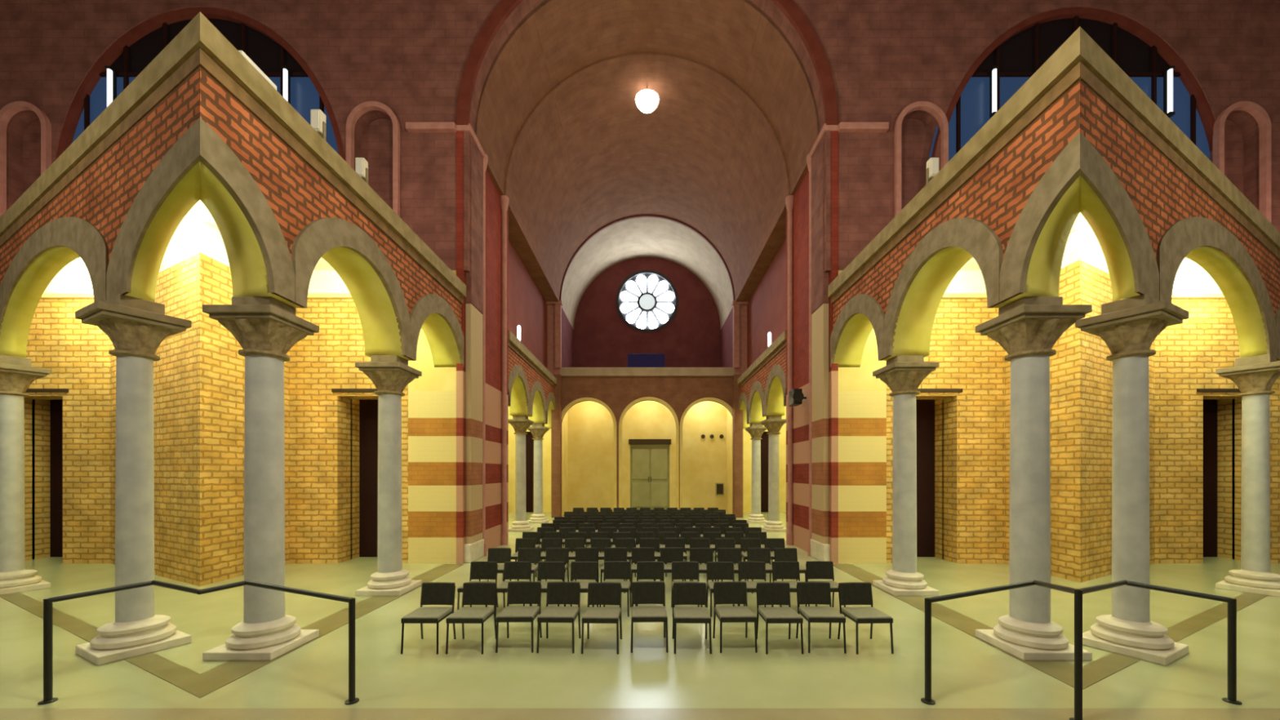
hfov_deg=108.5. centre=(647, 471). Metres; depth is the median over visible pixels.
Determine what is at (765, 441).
door
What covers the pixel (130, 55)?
window
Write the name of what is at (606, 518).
chair
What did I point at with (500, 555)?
chair
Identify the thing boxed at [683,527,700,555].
chair
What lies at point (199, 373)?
wall
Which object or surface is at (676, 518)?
chair
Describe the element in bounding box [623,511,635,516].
chair
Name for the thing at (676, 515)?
chair
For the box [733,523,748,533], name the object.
chair
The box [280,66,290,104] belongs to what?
lamp
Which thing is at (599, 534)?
chair
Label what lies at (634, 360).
panel
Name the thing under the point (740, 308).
trim
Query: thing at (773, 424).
column
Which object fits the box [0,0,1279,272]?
wall
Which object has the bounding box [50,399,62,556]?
door
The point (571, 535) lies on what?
chair
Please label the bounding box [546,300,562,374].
trim
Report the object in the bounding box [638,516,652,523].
chair
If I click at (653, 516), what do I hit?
chair
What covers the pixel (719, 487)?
wall box
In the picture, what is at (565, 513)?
chair
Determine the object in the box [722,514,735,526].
chair
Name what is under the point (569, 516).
chair
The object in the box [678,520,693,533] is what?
chair
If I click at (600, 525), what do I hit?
chair
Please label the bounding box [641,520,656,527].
chair
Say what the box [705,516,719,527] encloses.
chair
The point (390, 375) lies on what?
column
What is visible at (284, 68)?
socket
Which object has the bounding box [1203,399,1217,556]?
door
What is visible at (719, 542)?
chair
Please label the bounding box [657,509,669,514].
chair
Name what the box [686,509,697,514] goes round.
chair
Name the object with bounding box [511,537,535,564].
chair
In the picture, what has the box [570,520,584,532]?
chair
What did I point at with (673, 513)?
chair
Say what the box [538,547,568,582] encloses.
chair
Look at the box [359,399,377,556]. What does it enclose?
door
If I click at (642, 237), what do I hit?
ceiling
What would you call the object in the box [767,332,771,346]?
lamp
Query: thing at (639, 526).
chair
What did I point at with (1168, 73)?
lamp
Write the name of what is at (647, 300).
window
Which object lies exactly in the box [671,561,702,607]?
chair
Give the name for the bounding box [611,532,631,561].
chair
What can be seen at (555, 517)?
chair
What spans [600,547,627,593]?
chair
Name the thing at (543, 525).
chair
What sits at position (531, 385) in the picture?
wall
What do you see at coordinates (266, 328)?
column
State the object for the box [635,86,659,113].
pendant lamp
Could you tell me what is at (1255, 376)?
column
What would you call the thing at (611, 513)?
chair
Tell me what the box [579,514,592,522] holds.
chair
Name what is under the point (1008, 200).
wall
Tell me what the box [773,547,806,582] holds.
chair
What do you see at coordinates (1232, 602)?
handrail
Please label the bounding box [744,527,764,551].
chair
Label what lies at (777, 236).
trim
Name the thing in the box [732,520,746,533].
chair
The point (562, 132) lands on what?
vault
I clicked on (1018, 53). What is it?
window
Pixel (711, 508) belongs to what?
chair
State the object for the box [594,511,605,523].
chair
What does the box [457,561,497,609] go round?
chair
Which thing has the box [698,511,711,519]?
chair
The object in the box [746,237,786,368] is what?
wall
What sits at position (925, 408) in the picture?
door
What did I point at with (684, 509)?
chair
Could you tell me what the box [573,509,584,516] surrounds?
chair
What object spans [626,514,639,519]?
chair
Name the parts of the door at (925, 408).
panel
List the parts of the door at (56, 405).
panel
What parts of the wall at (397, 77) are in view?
niche moulding, niche moulding, niche moulding, niche moulding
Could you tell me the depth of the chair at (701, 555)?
8.80 m
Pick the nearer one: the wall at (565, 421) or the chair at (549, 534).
the chair at (549, 534)
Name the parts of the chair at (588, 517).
backrest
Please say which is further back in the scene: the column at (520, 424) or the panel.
the panel
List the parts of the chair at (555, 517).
backrest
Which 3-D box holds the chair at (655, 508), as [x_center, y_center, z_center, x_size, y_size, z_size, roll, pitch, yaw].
[0.484,1.831,18.535,0.460,0.742,0.551,0,0,-1]
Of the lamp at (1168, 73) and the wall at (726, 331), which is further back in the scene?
the wall at (726, 331)
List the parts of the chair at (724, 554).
backrest, seat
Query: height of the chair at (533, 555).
0.742 m
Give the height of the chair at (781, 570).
0.742 m
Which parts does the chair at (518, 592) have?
leg, leg, seat, seat, frame, backrest, leg, leg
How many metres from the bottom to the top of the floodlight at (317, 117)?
0.400 m
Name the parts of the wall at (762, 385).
cornice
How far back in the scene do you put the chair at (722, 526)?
13.07 m
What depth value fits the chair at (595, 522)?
14.04 m
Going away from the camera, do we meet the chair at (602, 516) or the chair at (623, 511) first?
the chair at (602, 516)
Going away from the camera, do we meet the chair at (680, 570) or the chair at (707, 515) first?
the chair at (680, 570)
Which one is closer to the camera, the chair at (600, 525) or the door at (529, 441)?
the chair at (600, 525)
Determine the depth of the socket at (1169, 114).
11.00 m
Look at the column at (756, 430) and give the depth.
20.02 m
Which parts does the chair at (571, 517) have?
backrest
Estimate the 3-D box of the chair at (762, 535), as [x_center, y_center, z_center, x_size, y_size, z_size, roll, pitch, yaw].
[2.691,1.831,10.990,0.460,0.742,0.551,0,0,-1]
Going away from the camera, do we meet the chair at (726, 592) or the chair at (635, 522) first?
the chair at (726, 592)
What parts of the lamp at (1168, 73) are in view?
plate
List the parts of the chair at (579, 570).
seat, seat, backrest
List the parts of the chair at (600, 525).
backrest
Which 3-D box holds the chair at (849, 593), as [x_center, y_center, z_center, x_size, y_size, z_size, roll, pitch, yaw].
[2.745,1.831,5.838,0.460,0.742,0.551,0,0,-2]
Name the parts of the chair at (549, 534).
backrest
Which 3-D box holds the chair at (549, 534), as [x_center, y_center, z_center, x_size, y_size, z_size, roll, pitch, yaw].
[-2.279,1.831,10.988,0.460,0.742,0.551,0,0,0]
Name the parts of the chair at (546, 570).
seat, seat, frame, backrest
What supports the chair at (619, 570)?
on the floor
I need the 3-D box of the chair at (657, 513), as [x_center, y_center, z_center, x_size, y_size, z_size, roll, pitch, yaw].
[0.492,1.831,16.665,0.460,0.742,0.551,0,0,-2]
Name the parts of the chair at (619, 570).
seat, frame, backrest, seat, leg, leg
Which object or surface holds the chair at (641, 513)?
on the floor
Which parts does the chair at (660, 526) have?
backrest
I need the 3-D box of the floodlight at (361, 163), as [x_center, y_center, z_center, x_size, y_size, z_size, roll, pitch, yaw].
[-4.460,-4.680,7.195,0.180,0.400,0.130,0,0,0]
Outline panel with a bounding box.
[627,353,664,367]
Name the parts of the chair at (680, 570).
leg, seat, backrest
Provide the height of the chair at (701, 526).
0.742 m
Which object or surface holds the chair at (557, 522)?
on the floor
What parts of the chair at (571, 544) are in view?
seat, seat, backrest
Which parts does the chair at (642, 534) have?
backrest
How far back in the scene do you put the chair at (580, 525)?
13.11 m
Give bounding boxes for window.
[55,7,345,160]
[616,270,678,332]
[928,7,1215,160]
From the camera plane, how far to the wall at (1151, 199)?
5.79 m
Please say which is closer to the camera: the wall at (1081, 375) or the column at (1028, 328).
the column at (1028, 328)
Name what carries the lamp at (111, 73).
attached to the window at (130, 55)
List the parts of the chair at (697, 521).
backrest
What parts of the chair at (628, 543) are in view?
backrest, seat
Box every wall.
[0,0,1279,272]
[0,12,199,358]
[24,270,408,563]
[110,253,289,586]
[159,220,229,272]
[200,12,466,367]
[408,123,508,564]
[508,238,546,368]
[508,330,556,428]
[508,400,786,512]
[560,367,734,509]
[561,307,573,515]
[573,257,720,367]
[720,306,733,514]
[737,330,786,428]
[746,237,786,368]
[785,123,886,564]
[827,26,1079,367]
[886,270,1279,563]
[1004,259,1155,582]
[1061,227,1109,273]
[1080,26,1279,360]
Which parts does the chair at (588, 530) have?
backrest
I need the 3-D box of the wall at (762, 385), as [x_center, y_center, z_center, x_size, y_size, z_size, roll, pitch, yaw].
[4.735,-3.300,18.650,0.770,2.360,8.100,0,0,0]
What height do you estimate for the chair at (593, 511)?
0.742 m
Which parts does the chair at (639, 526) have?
backrest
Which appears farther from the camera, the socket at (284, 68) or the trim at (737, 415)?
the trim at (737, 415)
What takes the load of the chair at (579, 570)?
on the floor
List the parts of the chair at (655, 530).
backrest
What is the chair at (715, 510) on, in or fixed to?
on the floor
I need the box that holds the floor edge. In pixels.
[0,708,1279,719]
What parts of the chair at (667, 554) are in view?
seat, seat, backrest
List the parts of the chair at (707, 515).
backrest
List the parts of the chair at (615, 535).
backrest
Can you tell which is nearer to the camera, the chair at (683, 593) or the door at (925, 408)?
the chair at (683, 593)
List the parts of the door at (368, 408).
panel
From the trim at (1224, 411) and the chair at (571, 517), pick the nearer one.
the trim at (1224, 411)
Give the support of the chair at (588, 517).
on the floor
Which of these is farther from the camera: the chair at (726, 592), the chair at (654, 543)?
the chair at (654, 543)
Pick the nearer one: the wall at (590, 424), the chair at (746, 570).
the chair at (746, 570)
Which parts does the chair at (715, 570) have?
leg, leg, seat, backrest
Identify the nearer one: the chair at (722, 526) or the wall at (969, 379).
the wall at (969, 379)
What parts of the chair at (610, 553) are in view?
backrest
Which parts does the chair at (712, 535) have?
backrest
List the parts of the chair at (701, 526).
backrest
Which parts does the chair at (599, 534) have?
backrest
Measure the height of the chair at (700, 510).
0.742 m
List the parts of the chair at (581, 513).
backrest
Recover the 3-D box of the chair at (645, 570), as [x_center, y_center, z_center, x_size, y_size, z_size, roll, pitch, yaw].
[0.049,1.831,7.270,0.460,0.742,0.551,0,0,1]
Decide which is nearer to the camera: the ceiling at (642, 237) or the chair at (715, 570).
the chair at (715, 570)
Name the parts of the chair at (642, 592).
leg, backrest, frame, seat, seat, leg, leg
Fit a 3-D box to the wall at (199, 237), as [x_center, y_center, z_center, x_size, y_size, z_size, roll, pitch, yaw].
[-10.753,-4.535,9.971,4.306,0.630,2.218,0,0,0]
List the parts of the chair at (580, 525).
backrest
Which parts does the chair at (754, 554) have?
backrest, seat, seat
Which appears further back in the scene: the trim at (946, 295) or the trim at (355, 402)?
the trim at (355, 402)
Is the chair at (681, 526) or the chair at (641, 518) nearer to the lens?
the chair at (681, 526)
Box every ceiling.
[61,200,334,270]
[560,217,733,329]
[960,212,1204,270]
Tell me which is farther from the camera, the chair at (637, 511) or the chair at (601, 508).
the chair at (601, 508)
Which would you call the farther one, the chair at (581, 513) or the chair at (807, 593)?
the chair at (581, 513)
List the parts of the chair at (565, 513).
backrest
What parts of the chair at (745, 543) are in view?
seat, backrest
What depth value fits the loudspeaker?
12.53 m
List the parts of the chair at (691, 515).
backrest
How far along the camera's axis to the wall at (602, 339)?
27.00 m
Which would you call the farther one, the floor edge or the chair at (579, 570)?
the chair at (579, 570)
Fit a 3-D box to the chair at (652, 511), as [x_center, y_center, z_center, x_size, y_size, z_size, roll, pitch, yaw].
[0.083,1.831,17.598,0.460,0.742,0.551,0,0,0]
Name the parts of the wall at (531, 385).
cornice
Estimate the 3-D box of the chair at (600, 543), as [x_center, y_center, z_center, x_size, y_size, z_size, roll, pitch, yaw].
[-1.026,1.831,9.892,0.460,0.742,0.551,0,0,2]
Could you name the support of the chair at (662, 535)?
on the floor
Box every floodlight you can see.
[310,109,325,140]
[355,157,368,184]
[925,157,939,184]
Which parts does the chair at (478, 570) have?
leg, seat, seat, backrest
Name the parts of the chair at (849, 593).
leg, frame, backrest, leg, seat, leg, seat, leg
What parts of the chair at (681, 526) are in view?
backrest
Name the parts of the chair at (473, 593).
leg, leg, seat, seat, backrest, frame, leg, leg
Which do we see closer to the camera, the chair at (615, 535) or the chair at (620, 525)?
the chair at (615, 535)
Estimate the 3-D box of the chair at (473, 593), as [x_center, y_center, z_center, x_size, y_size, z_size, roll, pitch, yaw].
[-2.207,1.831,5.836,0.460,0.742,0.551,0,0,0]
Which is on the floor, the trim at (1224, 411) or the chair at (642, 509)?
the chair at (642, 509)
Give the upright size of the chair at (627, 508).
0.742 m
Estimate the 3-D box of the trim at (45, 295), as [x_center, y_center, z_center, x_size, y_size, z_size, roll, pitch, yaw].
[-13.125,-4.210,11.040,14.750,0.100,0.120,0,0,0]
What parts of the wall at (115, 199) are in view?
cornice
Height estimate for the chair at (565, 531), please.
0.742 m
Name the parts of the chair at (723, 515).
backrest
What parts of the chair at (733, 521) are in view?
backrest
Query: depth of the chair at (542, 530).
12.15 m
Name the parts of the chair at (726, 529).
backrest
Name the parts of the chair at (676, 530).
backrest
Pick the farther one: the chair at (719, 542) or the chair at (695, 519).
the chair at (695, 519)
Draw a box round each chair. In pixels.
[400,582,456,653]
[445,582,497,654]
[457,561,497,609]
[479,547,511,593]
[495,561,532,617]
[495,581,542,653]
[510,547,541,581]
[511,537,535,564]
[515,531,540,564]
[529,561,564,606]
[535,527,553,544]
[535,537,561,577]
[536,582,581,653]
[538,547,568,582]
[540,523,556,538]
[540,531,562,561]
[552,520,567,546]
[554,516,568,529]
[559,527,576,552]
[560,523,575,552]
[564,511,576,523]
[564,514,577,522]
[564,537,585,572]
[564,561,598,607]
[568,532,586,562]
[570,516,583,529]
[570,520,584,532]
[572,547,599,582]
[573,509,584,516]
[577,523,594,538]
[578,527,595,544]
[579,511,591,523]
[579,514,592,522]
[581,582,622,654]
[586,509,598,516]
[586,520,603,546]
[587,516,601,529]
[588,531,608,547]
[591,537,610,559]
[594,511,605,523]
[595,514,608,522]
[597,523,613,546]
[598,527,617,552]
[599,560,631,617]
[600,507,611,511]
[600,509,612,516]
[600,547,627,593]
[604,516,617,529]
[605,520,620,532]
[609,511,622,523]
[610,514,623,522]
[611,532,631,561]
[613,507,624,511]
[614,509,626,514]
[615,537,635,577]
[617,523,633,532]
[620,527,636,547]
[621,516,635,523]
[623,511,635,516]
[624,520,639,544]
[626,507,636,511]
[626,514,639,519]
[629,509,640,514]
[631,547,655,593]
[631,581,668,653]
[635,531,655,564]
[635,561,664,606]
[636,523,652,544]
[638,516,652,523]
[639,537,660,561]
[640,507,650,511]
[640,511,651,516]
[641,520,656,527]
[641,527,660,554]
[642,514,655,519]
[643,509,655,514]
[653,507,664,511]
[654,511,666,516]
[654,516,668,523]
[655,523,671,552]
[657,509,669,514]
[657,532,675,561]
[658,514,671,519]
[659,547,685,581]
[660,520,675,544]
[662,527,679,544]
[664,537,687,577]
[666,507,677,511]
[668,511,680,516]
[671,509,683,514]
[671,516,684,524]
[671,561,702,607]
[672,582,711,653]
[675,514,688,519]
[675,523,691,537]
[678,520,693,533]
[680,507,690,514]
[680,531,701,564]
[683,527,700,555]
[684,511,695,519]
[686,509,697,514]
[688,516,702,527]
[689,514,702,526]
[689,537,710,548]
[689,547,716,581]
[693,507,704,514]
[695,523,714,552]
[696,520,711,534]
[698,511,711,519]
[699,509,711,512]
[702,532,721,564]
[703,527,719,544]
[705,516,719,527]
[706,514,719,526]
[706,561,740,617]
[707,507,718,514]
[712,581,757,653]
[713,511,725,519]
[713,520,728,533]
[713,523,728,552]
[714,509,725,519]
[715,537,735,564]
[717,547,746,581]
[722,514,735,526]
[722,516,736,527]
[724,527,745,552]
[725,531,747,561]
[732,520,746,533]
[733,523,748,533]
[737,561,773,607]
[740,537,765,564]
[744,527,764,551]
[746,547,777,593]
[748,531,772,565]
[755,582,803,653]
[764,537,785,559]
[772,560,809,607]
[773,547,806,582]
[795,582,846,653]
[805,560,845,616]
[837,582,893,654]
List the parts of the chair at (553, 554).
backrest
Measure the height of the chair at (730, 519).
0.742 m
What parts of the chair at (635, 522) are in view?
backrest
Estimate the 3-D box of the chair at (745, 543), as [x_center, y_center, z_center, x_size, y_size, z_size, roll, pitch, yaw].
[2.268,1.831,9.912,0.460,0.742,0.551,0,0,2]
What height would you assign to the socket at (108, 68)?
0.060 m
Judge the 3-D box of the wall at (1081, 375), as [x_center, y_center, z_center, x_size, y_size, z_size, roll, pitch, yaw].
[10.407,-1.010,10.118,3.614,6.420,1.924,0,0,0]
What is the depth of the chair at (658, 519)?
14.97 m
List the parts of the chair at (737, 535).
backrest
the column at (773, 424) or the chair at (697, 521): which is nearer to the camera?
the chair at (697, 521)
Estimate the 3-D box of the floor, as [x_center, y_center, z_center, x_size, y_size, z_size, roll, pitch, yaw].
[0.000,2.275,12.500,44.000,0.150,33.000,0,0,0]
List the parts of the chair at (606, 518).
backrest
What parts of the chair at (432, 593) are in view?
leg, seat, leg, seat, leg, backrest, frame, leg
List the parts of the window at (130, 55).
pane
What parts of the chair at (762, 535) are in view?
backrest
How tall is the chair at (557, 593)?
0.742 m
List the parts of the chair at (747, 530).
backrest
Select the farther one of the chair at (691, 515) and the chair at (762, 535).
the chair at (691, 515)
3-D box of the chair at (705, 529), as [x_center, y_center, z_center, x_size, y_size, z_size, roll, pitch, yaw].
[1.711,1.831,11.936,0.460,0.742,0.551,0,0,-1]
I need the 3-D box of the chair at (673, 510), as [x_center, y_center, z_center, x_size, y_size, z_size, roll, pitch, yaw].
[1.154,1.831,17.608,0.460,0.742,0.551,0,0,2]
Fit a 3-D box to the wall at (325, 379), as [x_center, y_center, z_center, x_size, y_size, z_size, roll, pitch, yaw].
[-13.125,-1.325,11.340,14.750,7.050,0.580,0,0,0]
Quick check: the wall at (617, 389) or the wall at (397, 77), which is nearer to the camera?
the wall at (397, 77)
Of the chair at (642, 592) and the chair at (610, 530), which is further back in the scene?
the chair at (610, 530)
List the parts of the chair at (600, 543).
backrest, seat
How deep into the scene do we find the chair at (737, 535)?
11.20 m
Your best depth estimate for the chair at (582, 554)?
8.84 m
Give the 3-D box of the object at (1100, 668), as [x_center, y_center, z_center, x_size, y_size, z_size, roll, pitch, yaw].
[9.392,2.197,7.816,10.085,0.006,6.369,0,0,0]
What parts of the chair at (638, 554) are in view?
leg, seat, seat, backrest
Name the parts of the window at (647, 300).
petal pane, petal pane, petal pane, petal pane, petal pane, petal pane, pane, petal pane, petal pane, petal pane, petal pane, petal pane, petal pane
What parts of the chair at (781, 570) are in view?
backrest, seat, seat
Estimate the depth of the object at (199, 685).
6.07 m
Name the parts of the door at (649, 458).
panel, panel, panel, panel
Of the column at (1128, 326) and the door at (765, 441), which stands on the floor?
the column at (1128, 326)
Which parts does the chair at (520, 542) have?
seat, backrest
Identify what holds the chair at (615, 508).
on the floor
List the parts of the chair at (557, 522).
backrest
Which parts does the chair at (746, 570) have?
seat, backrest, seat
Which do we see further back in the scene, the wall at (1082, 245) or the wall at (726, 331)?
the wall at (726, 331)
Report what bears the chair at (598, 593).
on the floor
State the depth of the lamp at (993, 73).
11.01 m
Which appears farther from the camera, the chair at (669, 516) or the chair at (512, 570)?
the chair at (669, 516)
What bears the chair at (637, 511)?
on the floor
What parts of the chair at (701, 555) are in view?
backrest, seat, seat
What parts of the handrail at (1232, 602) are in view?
post, foot plate, post, rail, post, foot plate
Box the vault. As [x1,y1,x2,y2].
[475,0,819,300]
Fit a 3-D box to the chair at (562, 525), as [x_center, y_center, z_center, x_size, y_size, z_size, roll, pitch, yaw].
[-2.267,1.831,12.879,0.460,0.742,0.551,0,0,0]
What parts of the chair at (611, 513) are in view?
backrest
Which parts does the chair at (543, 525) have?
backrest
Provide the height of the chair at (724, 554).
0.742 m
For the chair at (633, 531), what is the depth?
12.15 m
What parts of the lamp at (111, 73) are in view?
plate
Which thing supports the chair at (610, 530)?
on the floor
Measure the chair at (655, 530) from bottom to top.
0.742 m
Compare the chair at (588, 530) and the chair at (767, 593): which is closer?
the chair at (767, 593)
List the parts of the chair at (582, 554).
backrest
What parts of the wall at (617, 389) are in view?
arch moulding, arch moulding, arch moulding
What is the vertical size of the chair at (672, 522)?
0.742 m
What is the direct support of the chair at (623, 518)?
on the floor
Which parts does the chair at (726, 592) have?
leg, leg, frame, backrest, seat, seat, leg, leg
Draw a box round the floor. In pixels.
[0,511,1279,708]
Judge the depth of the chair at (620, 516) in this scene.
15.94 m
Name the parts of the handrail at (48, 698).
foot plate, post, rail, post, foot plate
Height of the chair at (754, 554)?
0.742 m
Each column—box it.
[0,355,50,595]
[75,293,191,665]
[202,296,319,660]
[355,355,422,595]
[508,415,533,531]
[527,422,549,523]
[745,422,766,523]
[760,415,786,531]
[872,355,939,595]
[975,296,1092,660]
[1075,293,1188,665]
[1215,354,1279,597]
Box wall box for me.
[715,483,724,495]
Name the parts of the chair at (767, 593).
leg, leg, frame, backrest, seat, seat, leg, leg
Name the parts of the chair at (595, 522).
backrest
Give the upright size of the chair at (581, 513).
0.742 m
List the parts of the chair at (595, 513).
backrest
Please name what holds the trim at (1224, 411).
attached to the wall at (969, 379)
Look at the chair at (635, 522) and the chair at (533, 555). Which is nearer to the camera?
the chair at (533, 555)
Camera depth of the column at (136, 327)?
5.63 m
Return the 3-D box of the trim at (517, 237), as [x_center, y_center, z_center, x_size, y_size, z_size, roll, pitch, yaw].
[-4.625,-8.380,18.650,0.650,0.200,8.100,0,0,0]
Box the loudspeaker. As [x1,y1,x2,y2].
[788,388,806,406]
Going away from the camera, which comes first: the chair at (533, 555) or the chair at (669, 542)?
the chair at (533, 555)
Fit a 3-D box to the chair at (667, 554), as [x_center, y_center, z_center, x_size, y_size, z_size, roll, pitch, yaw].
[0.476,1.831,8.639,0.460,0.742,0.551,0,0,-1]
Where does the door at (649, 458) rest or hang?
in the wall at (590, 424)
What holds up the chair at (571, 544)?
on the floor
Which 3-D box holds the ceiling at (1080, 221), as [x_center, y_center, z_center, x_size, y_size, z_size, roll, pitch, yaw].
[10.332,-4.730,8.133,10.924,0.540,5.895,0,0,0]
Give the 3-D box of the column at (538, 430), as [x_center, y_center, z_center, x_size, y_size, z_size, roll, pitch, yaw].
[-4.780,0.040,20.200,0.800,4.320,0.800,0,0,0]
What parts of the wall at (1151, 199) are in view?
cornice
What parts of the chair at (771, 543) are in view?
backrest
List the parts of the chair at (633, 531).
backrest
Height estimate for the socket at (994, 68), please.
0.060 m
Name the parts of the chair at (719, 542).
backrest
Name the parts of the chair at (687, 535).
backrest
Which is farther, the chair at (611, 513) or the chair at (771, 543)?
the chair at (611, 513)
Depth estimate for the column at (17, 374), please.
8.48 m
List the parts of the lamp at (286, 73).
plate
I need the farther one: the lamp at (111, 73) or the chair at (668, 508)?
the chair at (668, 508)
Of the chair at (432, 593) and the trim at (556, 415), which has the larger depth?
the trim at (556, 415)
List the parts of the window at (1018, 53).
pane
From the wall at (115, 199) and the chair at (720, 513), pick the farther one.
the chair at (720, 513)
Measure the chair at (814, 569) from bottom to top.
0.742 m
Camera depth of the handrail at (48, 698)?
4.43 m
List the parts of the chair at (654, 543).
backrest, seat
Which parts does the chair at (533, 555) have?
backrest, seat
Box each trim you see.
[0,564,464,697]
[31,399,50,559]
[40,293,352,298]
[351,399,359,559]
[508,209,558,302]
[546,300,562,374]
[551,374,561,517]
[731,300,747,374]
[732,374,742,517]
[735,209,786,302]
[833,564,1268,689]
[934,399,943,559]
[942,293,1225,298]
[1217,399,1234,559]
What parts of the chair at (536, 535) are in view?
backrest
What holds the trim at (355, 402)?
attached to the wall at (325, 379)
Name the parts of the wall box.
panel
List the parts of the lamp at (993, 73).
plate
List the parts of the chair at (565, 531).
backrest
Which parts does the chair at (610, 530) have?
backrest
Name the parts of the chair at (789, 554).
backrest, seat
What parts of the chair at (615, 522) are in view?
backrest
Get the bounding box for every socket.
[104,66,115,72]
[280,66,289,72]
[990,66,998,72]
[1164,66,1174,72]
[1165,111,1174,117]
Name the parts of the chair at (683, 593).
leg, leg, frame, backrest, seat, seat, leg, leg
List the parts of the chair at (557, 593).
leg, leg, seat, seat, backrest, frame, leg, leg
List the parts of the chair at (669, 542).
backrest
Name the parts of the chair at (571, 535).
backrest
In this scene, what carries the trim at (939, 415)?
attached to the wall at (969, 379)
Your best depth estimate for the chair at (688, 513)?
16.86 m
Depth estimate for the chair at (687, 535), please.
11.19 m
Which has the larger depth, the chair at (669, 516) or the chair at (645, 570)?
the chair at (669, 516)
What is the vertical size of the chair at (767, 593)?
0.742 m
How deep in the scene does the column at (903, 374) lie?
8.38 m
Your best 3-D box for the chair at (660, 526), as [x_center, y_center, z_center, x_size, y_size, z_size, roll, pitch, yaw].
[0.468,1.831,12.870,0.460,0.742,0.551,0,0,-2]
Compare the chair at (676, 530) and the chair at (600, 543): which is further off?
the chair at (676, 530)
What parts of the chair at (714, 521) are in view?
backrest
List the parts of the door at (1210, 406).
panel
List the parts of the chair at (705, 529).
backrest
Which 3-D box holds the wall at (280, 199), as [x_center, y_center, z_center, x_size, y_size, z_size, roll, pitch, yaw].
[-4.735,-3.328,7.781,0.770,2.415,6.598,0,0,0]
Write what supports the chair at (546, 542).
on the floor
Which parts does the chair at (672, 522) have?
backrest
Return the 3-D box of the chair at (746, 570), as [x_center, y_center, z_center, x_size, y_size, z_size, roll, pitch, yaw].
[1.699,1.831,7.270,0.460,0.742,0.551,0,0,1]
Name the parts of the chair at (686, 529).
backrest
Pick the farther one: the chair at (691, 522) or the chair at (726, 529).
the chair at (691, 522)
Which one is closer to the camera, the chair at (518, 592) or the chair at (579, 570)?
the chair at (518, 592)
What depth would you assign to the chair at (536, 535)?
11.20 m
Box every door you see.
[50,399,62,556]
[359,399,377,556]
[525,431,533,511]
[628,439,671,509]
[760,431,768,511]
[915,399,934,556]
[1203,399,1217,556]
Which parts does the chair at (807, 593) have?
leg, leg, backrest, frame, seat, seat, leg, leg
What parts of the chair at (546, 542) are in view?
backrest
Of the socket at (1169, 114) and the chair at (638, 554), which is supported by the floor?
the chair at (638, 554)
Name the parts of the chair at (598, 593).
leg, leg, seat, seat, frame, backrest, leg, leg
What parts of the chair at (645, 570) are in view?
backrest, frame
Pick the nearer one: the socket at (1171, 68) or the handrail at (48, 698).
the handrail at (48, 698)
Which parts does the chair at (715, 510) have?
backrest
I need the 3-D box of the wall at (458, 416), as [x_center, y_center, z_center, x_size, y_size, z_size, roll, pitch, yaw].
[-4.970,-3.075,12.810,1.560,10.550,3.580,0,0,0]
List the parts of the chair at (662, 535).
backrest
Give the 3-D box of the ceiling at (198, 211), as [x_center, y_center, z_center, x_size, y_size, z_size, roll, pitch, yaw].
[-10.678,-4.730,8.049,11.616,0.540,6.062,0,0,0]
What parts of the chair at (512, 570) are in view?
seat, leg, seat, backrest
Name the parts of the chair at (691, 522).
backrest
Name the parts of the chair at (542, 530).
backrest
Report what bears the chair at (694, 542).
on the floor
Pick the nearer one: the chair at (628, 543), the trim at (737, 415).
the chair at (628, 543)
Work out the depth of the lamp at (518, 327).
16.54 m
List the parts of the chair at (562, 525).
backrest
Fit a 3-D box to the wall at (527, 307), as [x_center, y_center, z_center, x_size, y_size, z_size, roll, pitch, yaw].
[-5.050,-6.490,18.650,0.300,4.020,8.100,0,0,0]
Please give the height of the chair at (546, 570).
0.742 m
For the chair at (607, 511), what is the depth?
17.85 m
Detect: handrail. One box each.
[37,580,359,705]
[920,580,1242,719]
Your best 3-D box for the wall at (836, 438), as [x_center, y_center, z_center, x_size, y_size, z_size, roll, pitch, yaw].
[4.970,-3.075,12.810,1.560,10.550,3.580,0,0,0]
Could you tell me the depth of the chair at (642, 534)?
11.20 m
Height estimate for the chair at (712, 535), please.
0.742 m
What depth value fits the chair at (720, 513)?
16.91 m
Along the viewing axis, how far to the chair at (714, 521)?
14.06 m
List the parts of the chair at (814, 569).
backrest, seat, leg, seat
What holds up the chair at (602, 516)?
on the floor
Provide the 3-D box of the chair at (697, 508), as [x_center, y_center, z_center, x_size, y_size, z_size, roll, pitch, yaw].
[2.121,1.831,18.583,0.460,0.742,0.551,0,0,-2]
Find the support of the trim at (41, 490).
attached to the wall at (325, 379)
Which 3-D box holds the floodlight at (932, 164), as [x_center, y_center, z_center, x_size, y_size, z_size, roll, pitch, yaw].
[4.460,-4.680,7.195,0.180,0.400,0.130,0,0,0]
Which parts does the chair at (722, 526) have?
backrest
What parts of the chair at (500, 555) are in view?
backrest, seat, seat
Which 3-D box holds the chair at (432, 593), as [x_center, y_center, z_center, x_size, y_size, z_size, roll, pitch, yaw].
[-2.752,1.831,5.839,0.460,0.742,0.551,0,0,0]
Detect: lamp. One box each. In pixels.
[104,66,116,106]
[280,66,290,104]
[516,324,520,341]
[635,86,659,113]
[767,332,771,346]
[989,66,998,119]
[1163,66,1174,117]
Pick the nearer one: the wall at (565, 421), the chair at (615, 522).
the chair at (615, 522)

